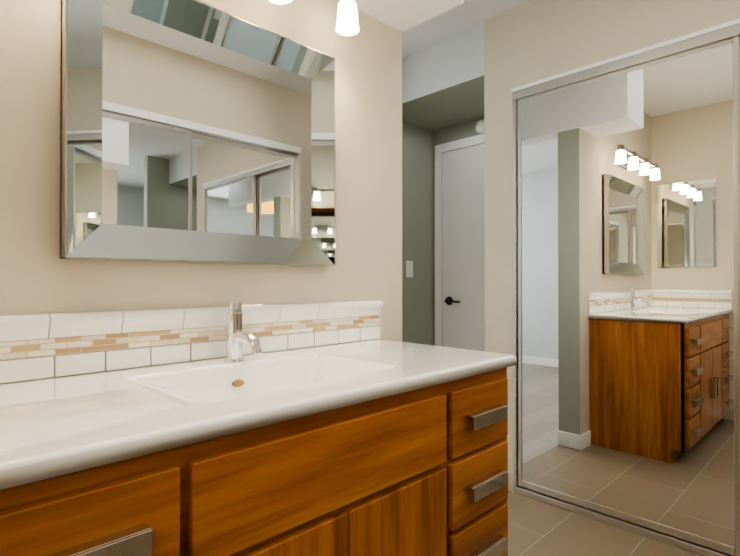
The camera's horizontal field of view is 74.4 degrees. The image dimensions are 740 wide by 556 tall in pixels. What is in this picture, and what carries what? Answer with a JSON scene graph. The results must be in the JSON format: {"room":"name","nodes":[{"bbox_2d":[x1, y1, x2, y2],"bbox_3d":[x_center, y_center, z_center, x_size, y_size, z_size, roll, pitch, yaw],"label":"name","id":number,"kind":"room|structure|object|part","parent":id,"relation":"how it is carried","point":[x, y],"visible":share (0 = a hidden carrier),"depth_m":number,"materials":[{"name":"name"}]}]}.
{"room":"bathroom","nodes":[
{"label":"bathroom","id":0,"kind":"room"},
{"bbox_2d":[0,0,401,383],"bbox_3d":[-0.510,-0.157,1.402,1.650,2.500,0.140,0,-1,-45],"label":"wall","id":1,"kind":"structure","parent":0,"point":[38,275],"depth_m":1.40,"materials":[{"name":"beige paint"}]},
{"bbox_2d":[60,0,335,265],"bbox_3d":[-0.410,-0.390,1.370,0.785,0.695,0.044,0,-1,-45],"label":"vanity mirror","id":2,"kind":"object","parent":1,"relation":"attached to","point":[195,131],"visible":1,"depth_m":1.31,"materials":[{"name":"white mirror"}]},
{"label":"glass","id":3,"kind":"part","parent":2,"relation":"part of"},
{"bbox_2d":[270,0,291,3],"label":"sconce","id":4,"kind":"object","parent":1,"relation":"attached to","point":[274,1],"depth_m":1.42,"materials":[{"name":"white glass"}]},
{"bbox_2d":[336,0,358,35],"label":"sconce","id":5,"kind":"object","parent":1,"relation":"attached to","point":[347,24],"depth_m":1.55,"materials":[{"name":"white glass"}]},
{"bbox_2d":[355,0,462,32],"bbox_3d":[0.122,-1.191,1.731,0.303,0.428,0.290,0,-1,-45],"label":"soffit","id":6,"kind":"structure","parent":0,"point":[402,16],"depth_m":1.77,"materials":[{"name":"white paint"}]},
{"bbox_2d":[402,120,434,345],"bbox_3d":[0.143,-0.145,3.402,0.850,2.500,0.110,0,-1,-45],"label":"wall","id":7,"kind":"structure","parent":0,"point":[418,307],"depth_m":3.53,"materials":[{"name":"green paint"}]},
{"bbox_2d":[406,261,412,276],"bbox_3d":[0.282,-0.064,3.454,0.072,0.116,0.010,0,-1,-45],"label":"light switch","id":8,"kind":"object","parent":7,"relation":"attached to","point":[409,268],"visible":1,"depth_m":3.44,"materials":[{"name":"white plastic"}]},
{"bbox_2d":[402,75,483,130],"bbox_3d":[0.560,-1.251,3.163,0.604,0.290,0.825,0,-1,-45],"label":"ceiling soffit","id":9,"kind":"structure","parent":0,"point":[459,104],"depth_m":3.16,"materials":[{"name":"green paint"}]},
{"bbox_2d":[402,22,483,103],"bbox_3d":[0.344,-1.253,2.950,0.003,0.290,0.825,0,-1,-45],"label":"wall","id":10,"kind":"structure","parent":0,"point":[454,60],"depth_m":2.85,"materials":[{"name":"white paint"}]},
{"bbox_2d":[434,118,483,260],"bbox_3d":[0.055,-0.140,4.183,0.120,2.500,2.995,0,-1,-45],"label":"wall","id":11,"kind":"structure","parent":0,"point":[456,132],"depth_m":3.55,"materials":[{"name":"green paint"}]},
{"bbox_2d":[435,134,483,345],"bbox_3d":[0.784,0.057,3.345,0.016,2.096,0.842,0,-1,-45],"label":"door frame","id":12,"kind":"structure","parent":11,"relation":"attached to","point":[440,149],"depth_m":3.61,"materials":[{"name":"white wood"}]},
{"bbox_2d":[442,144,484,351],"bbox_3d":[0.784,0.086,3.345,0.008,2.022,0.710,0,-1,-45],"label":"hall door","id":13,"kind":"structure","parent":11,"relation":"in","point":[463,233],"depth_m":3.46,"materials":[{"name":"white wood"}]},
{"bbox_2d":[445,296,459,304],"bbox_3d":[0.589,0.166,3.500,0.052,0.064,0.148,0,-1,-45],"label":"door handle","id":14,"kind":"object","parent":13,"relation":"attached to","point":[449,300],"depth_m":3.52,"materials":[{"name":"black metal"}]},
{"bbox_2d":[475,120,483,133],"bbox_3d":[0.768,-1.043,3.357,0.031,0.094,0.094,0,-1,-45],"label":"smoke detector","id":15,"kind":"object","parent":11,"relation":"attached to","point":[479,127],"visible":0.77,"depth_m":3.35,"materials":[{"name":"white plastic"}]},
{"bbox_2d":[402,0,528,57],"bbox_3d":[-0.803,-1.454,1.936,4.570,0.100,5.000,0,-1,-45],"label":"ceiling","id":16,"kind":"structure","parent":0,"point":[466,15],"depth_m":2.67,"materials":[{"name":"white paint"}]},
{"bbox_2d":[507,490,702,555],"bbox_3d":[0.370,1.120,0.963,4.196,0.060,1.990,0,-1,-45],"label":"floor","id":17,"kind":"structure","parent":0,"point":[536,527],"depth_m":2.07,"materials":[{"name":"beige tile"}]},
{"bbox_2d":[0,300,516,555],"bbox_3d":[-0.253,0.585,1.136,1.386,1.012,0.592,0,-1,-45],"label":"bathroom vanity","id":18,"kind":"object","parent":17,"relation":"on","point":[377,446],"visible":0.96,"depth_m":0.99,"materials":[{"name":"brown wood"}]},
{"bbox_3d":[-0.383,0.366,0.645,0.262,0.166,0.018,0,-1,-45],"label":"drawer","id":19,"kind":"part","parent":18,"relation":"part of","materials":[{"name":"brown wood"}]},
{"bbox_3d":[-0.367,0.366,0.628,0.160,0.036,0.028,0,-1,-45],"label":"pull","id":20,"kind":"part","parent":18,"relation":"part of","materials":[{"name":"silver metal"}]},
{"bbox_2d":[0,339,516,489],"bbox_3d":[-0.262,0.280,1.147,1.386,0.115,0.568,0,-1,-45],"label":"countertop","id":21,"kind":"structure","parent":18,"relation":"on","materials":[{"name":"white stone"}]},
{"bbox_2d":[225,301,262,360],"bbox_3d":[-0.318,0.145,1.319,0.104,0.160,0.154,0,-1,-45],"label":"faucet","id":22,"kind":"object","parent":21,"relation":"on","point":[237,335],"visible":0.98,"depth_m":1.32,"materials":[{"name":"silver metal"}]},
{"bbox_3d":[-0.163,0.729,0.860,0.321,0.528,0.018,0,-1,-45],"label":"door","id":23,"kind":"part","parent":18,"relation":"part of","materials":[{"name":"brown wood"}]},
{"bbox_3d":[0.069,0.731,1.089,0.321,0.528,0.018,0,-1,-45],"label":"door","id":24,"kind":"part","parent":18,"relation":"part of","materials":[{"name":"brown wood"}]},
{"bbox_3d":[0.296,0.732,1.313,0.267,0.166,0.018,0,-1,-45],"label":"drawer","id":25,"kind":"part","parent":18,"relation":"part of","materials":[{"name":"brown wood"}]},
{"bbox_3d":[0.296,0.551,1.314,0.267,0.166,0.018,0,-1,-45],"label":"drawer","id":26,"kind":"part","parent":18,"relation":"part of","materials":[{"name":"brown wood"}]},
{"bbox_3d":[0.296,0.370,1.315,0.267,0.166,0.018,0,-1,-45],"label":"drawer","id":27,"kind":"part","parent":18,"relation":"part of","materials":[{"name":"brown wood"}]},
{"bbox_3d":[0.313,0.551,1.298,0.160,0.036,0.028,0,-1,-45],"label":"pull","id":28,"kind":"part","parent":18,"relation":"part of","materials":[{"name":"silver metal"}]},
{"bbox_3d":[0.313,0.370,1.299,0.160,0.036,0.028,0,-1,-45],"label":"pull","id":29,"kind":"part","parent":18,"relation":"part of","materials":[{"name":"silver metal"}]},
{"bbox_3d":[0.313,0.732,1.296,0.160,0.036,0.028,0,-1,-45],"label":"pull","id":30,"kind":"part","parent":18,"relation":"part of","materials":[{"name":"silver metal"}]},
{"bbox_2d":[484,0,739,490],"bbox_3d":[1.538,-0.152,2.240,0.750,2.500,1.855,0,-1,-45],"label":"wall","id":31,"kind":"structure","parent":0,"point":[529,41],"depth_m":2.48,"materials":[{"name":"beige paint"}]},
{"bbox_2d":[511,18,739,555],"bbox_3d":[1.353,0.056,1.948,0.091,2.080,1.682,0,-1,-45],"label":"frame","id":32,"kind":"object","parent":31,"relation":"attached to","point":[699,41],"depth_m":2.24,"materials":[{"name":"silver metal"}]},
{"bbox_2d":[517,35,739,555],"bbox_3d":[1.091,0.065,2.186,0.024,1.998,0.923,0,-1,-45],"label":"mirror glass","id":33,"kind":"object","parent":32,"relation":"attached to","point":[627,309],"depth_m":2.11,"materials":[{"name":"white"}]},
{"bbox_3d":[1.091,0.065,2.186,0.024,1.998,0.923,0,-1,-45],"label":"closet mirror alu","id":34,"kind":"part","parent":33,"relation":"part of","materials":[{"name":"silver metal"}]}
]}

